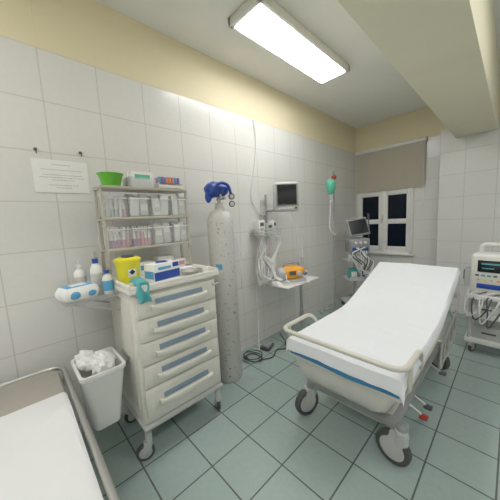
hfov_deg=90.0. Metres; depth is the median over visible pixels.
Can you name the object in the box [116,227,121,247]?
syringe
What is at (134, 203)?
packet
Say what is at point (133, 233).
syringe
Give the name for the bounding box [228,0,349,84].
ceiling light
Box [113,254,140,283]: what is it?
sharps container
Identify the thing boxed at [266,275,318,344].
stand
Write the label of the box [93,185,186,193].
shelf
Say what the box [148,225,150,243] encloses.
syringe
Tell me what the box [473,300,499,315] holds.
case
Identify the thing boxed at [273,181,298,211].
patient monitor
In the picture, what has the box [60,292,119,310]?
shelf
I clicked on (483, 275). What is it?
defibrillator
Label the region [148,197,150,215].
packet
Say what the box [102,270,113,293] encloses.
bottle
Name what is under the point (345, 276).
shelf
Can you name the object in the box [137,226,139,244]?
syringe
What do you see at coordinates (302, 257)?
cable
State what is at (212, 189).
bag
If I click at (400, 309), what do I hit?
sheet
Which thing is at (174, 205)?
packet
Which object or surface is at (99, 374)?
waste bin
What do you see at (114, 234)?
syringe
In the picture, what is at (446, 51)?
beam
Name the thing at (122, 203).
syringe
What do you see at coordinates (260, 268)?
lead
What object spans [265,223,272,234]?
module
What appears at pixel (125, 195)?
packet
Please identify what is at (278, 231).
wire basket
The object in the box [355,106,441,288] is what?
wall
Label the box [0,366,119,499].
couch
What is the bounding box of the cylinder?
[207,193,241,382]
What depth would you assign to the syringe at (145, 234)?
1.83 m
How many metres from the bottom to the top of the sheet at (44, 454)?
0.025 m
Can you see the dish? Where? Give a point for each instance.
(194, 270)
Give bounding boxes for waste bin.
[71,347,127,430]
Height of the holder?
0.055 m
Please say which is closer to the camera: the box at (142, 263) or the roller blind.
the box at (142, 263)
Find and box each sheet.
[0,392,103,499]
[286,262,460,405]
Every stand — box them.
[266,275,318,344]
[320,168,342,313]
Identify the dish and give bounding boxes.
[180,268,201,274]
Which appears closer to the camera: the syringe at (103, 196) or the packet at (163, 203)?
the syringe at (103, 196)
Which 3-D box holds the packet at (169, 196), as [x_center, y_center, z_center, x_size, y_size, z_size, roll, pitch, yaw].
[-0.622,-0.353,2.004,0.052,0.149,0.027,-7,7,-38]
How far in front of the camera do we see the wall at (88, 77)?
1.92 m
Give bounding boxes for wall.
[0,0,354,434]
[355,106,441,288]
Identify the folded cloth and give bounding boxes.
[267,280,283,285]
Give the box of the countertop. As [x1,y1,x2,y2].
[113,262,218,295]
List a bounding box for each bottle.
[73,258,86,283]
[90,258,103,292]
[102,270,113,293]
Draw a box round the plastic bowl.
[96,172,123,185]
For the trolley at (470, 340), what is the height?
0.638 m
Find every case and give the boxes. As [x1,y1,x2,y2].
[470,318,499,342]
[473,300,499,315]
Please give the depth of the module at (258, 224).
2.81 m
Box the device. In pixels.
[276,262,309,283]
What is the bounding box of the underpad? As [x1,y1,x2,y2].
[290,350,399,398]
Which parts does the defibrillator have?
panel, module panel, carry handle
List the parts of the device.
handle, plate, panel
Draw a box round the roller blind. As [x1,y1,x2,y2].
[355,136,427,205]
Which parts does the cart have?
drawer, drawer, drawer, drawer handle, drawer, drawer handle, drawer, drawer handle, drawer handle, drawer handle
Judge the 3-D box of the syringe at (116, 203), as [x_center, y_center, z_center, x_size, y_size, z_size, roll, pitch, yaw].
[-0.908,-0.296,1.696,0.020,0.141,0.033,0,7,23]
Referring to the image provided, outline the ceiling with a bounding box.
[96,0,499,127]
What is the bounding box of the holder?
[154,183,182,188]
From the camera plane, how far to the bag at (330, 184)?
3.53 m
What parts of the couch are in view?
mattress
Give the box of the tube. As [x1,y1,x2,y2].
[224,210,242,288]
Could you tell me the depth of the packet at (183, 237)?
2.03 m
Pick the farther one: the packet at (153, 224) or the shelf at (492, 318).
the shelf at (492, 318)
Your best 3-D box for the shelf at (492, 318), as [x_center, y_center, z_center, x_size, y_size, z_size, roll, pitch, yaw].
[2.604,0.661,2.562,0.421,0.048,0.560,-9,9,-43]
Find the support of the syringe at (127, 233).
in the storage bin
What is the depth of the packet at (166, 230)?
1.94 m
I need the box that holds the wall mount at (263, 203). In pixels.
[250,195,280,236]
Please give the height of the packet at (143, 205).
0.162 m
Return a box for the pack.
[55,282,98,302]
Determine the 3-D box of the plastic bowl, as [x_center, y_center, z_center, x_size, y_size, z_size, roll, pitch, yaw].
[-0.953,-0.470,1.714,0.168,0.098,0.168,-9,9,-43]
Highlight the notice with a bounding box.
[30,157,89,193]
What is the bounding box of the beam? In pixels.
[337,0,499,137]
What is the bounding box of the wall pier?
[436,103,499,313]
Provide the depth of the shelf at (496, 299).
2.52 m
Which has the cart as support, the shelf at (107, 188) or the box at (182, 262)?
the box at (182, 262)
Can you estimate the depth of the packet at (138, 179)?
1.79 m
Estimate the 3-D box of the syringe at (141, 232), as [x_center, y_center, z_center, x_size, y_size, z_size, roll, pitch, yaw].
[-0.787,-0.106,1.822,0.020,0.140,0.019,-7,9,-43]
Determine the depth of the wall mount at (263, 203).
2.95 m
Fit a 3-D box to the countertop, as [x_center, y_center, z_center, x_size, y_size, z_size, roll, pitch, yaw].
[-0.643,0.186,1.829,0.650,0.062,0.530,-9,9,-43]
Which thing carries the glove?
on the cart
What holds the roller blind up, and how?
attached to the wall at (423, 122)
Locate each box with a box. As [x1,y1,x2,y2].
[140,260,154,275]
[144,260,179,281]
[153,254,172,261]
[173,257,185,266]
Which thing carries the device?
on the stand at (288, 286)
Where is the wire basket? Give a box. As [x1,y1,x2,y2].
[250,228,280,236]
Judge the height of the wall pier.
3.080 m
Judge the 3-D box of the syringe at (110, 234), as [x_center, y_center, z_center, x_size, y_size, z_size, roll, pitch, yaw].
[-0.936,-0.082,1.685,0.020,0.141,0.030,-2,7,11]
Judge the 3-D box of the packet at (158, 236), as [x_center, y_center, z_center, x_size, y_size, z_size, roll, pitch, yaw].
[-0.698,-0.119,1.904,0.065,0.138,0.027,-9,9,-43]
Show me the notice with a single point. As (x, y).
(55, 176)
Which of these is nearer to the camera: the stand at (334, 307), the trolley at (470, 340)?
the trolley at (470, 340)
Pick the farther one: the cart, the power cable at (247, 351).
the power cable at (247, 351)
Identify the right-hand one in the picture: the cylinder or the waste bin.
the cylinder
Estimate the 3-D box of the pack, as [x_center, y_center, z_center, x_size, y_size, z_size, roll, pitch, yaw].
[-1.024,0.248,1.488,0.133,0.092,0.200,1,8,31]
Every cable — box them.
[243,333,285,361]
[251,120,262,215]
[291,211,303,262]
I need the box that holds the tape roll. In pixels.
[200,267,207,271]
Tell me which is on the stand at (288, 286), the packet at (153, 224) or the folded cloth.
the folded cloth
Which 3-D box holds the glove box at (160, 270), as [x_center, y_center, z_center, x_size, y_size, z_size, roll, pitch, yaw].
[-0.599,0.131,1.706,0.112,0.124,0.202,2,8,34]
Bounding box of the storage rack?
[93,185,191,274]
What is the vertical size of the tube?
0.765 m
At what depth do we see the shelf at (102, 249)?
1.83 m
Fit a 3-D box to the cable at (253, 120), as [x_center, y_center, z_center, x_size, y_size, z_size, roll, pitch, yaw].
[0.063,-0.933,2.880,0.174,1.078,0.024,-9,9,-43]
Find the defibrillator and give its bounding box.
[463,242,499,328]
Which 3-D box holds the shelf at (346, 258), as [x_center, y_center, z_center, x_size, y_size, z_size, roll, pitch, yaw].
[1.700,0.125,3.972,0.360,0.064,0.340,-3,7,2]
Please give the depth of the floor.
1.68 m
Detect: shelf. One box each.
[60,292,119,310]
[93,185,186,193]
[96,215,188,220]
[100,241,190,251]
[342,257,372,261]
[342,275,367,280]
[464,330,499,348]
[466,305,499,321]
[467,288,499,301]
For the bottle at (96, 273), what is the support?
on the cart
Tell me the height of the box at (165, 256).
0.120 m
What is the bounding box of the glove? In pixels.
[129,277,151,303]
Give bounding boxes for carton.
[348,268,357,278]
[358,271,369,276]
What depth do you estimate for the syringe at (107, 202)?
1.65 m
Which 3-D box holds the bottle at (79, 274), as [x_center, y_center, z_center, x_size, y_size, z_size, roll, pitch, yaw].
[-1.106,0.165,1.626,0.070,0.233,0.070,-3,7,2]
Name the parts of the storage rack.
post, post, post, post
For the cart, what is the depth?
1.64 m
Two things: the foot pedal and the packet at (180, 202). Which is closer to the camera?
the packet at (180, 202)
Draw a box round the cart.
[60,262,222,460]
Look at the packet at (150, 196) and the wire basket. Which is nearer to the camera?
the packet at (150, 196)
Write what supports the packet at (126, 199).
in the storage bin
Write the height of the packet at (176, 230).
0.139 m
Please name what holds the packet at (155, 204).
in the storage bin
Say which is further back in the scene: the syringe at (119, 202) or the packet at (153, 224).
the packet at (153, 224)
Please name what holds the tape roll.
on the cart
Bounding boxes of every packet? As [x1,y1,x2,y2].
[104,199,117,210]
[124,194,133,216]
[126,199,132,216]
[129,197,138,215]
[130,171,153,187]
[137,193,148,215]
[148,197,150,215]
[149,195,157,215]
[149,222,156,242]
[151,199,160,215]
[152,223,159,242]
[154,225,162,242]
[160,195,167,214]
[161,222,170,242]
[168,196,171,214]
[170,195,177,214]
[170,221,176,241]
[173,224,179,241]
[177,198,184,214]
[180,226,186,240]
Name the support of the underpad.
hanging from the bed
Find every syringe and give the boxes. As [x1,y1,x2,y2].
[103,196,105,216]
[106,195,109,216]
[107,227,109,247]
[109,195,113,216]
[109,227,112,247]
[113,227,117,247]
[115,196,117,216]
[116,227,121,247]
[118,196,121,216]
[121,196,125,216]
[122,227,124,246]
[126,227,128,246]
[131,226,136,245]
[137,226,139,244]
[140,226,143,244]
[144,226,147,244]
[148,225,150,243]
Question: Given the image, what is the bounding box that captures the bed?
[283,285,459,466]
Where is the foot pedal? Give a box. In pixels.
[260,340,273,350]
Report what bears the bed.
on the floor
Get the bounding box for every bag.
[204,181,231,202]
[326,171,335,234]
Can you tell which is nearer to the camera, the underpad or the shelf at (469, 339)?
the underpad
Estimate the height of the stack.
0.036 m
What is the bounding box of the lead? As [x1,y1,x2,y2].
[255,232,282,349]
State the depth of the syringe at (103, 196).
1.67 m
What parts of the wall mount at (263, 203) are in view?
wall plate, swing arm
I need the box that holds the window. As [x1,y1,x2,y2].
[357,188,413,255]
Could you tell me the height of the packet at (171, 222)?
0.164 m
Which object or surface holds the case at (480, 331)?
on the trolley at (470, 340)
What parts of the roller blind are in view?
pull cord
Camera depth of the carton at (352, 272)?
3.88 m
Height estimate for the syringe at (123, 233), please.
0.141 m
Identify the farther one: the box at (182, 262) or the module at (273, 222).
the module at (273, 222)
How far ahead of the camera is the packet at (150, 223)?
1.92 m
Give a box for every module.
[253,220,264,234]
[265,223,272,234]
[269,220,275,233]
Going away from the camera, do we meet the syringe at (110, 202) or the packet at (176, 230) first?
the syringe at (110, 202)
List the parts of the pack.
flip lid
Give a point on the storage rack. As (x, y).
(107, 188)
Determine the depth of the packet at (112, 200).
1.73 m
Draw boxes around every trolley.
[341,213,373,304]
[464,288,499,350]
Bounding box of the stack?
[179,265,195,272]
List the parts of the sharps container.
lid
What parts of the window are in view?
sash, pane, sash, pane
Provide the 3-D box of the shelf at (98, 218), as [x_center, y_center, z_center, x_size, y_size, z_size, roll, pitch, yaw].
[-0.782,-0.246,1.887,0.630,0.027,0.172,-9,9,-43]
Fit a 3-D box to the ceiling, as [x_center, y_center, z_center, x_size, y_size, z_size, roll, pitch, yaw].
[0.827,-1.788,0.870,7.100,0.100,4.200,-9,9,-43]
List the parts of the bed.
foot rail, litter frame, rail, release handle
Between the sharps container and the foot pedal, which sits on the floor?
the foot pedal
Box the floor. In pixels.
[82,293,499,499]
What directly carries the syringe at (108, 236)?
in the storage bin
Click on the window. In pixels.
(390, 212)
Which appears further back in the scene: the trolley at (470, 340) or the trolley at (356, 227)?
the trolley at (356, 227)

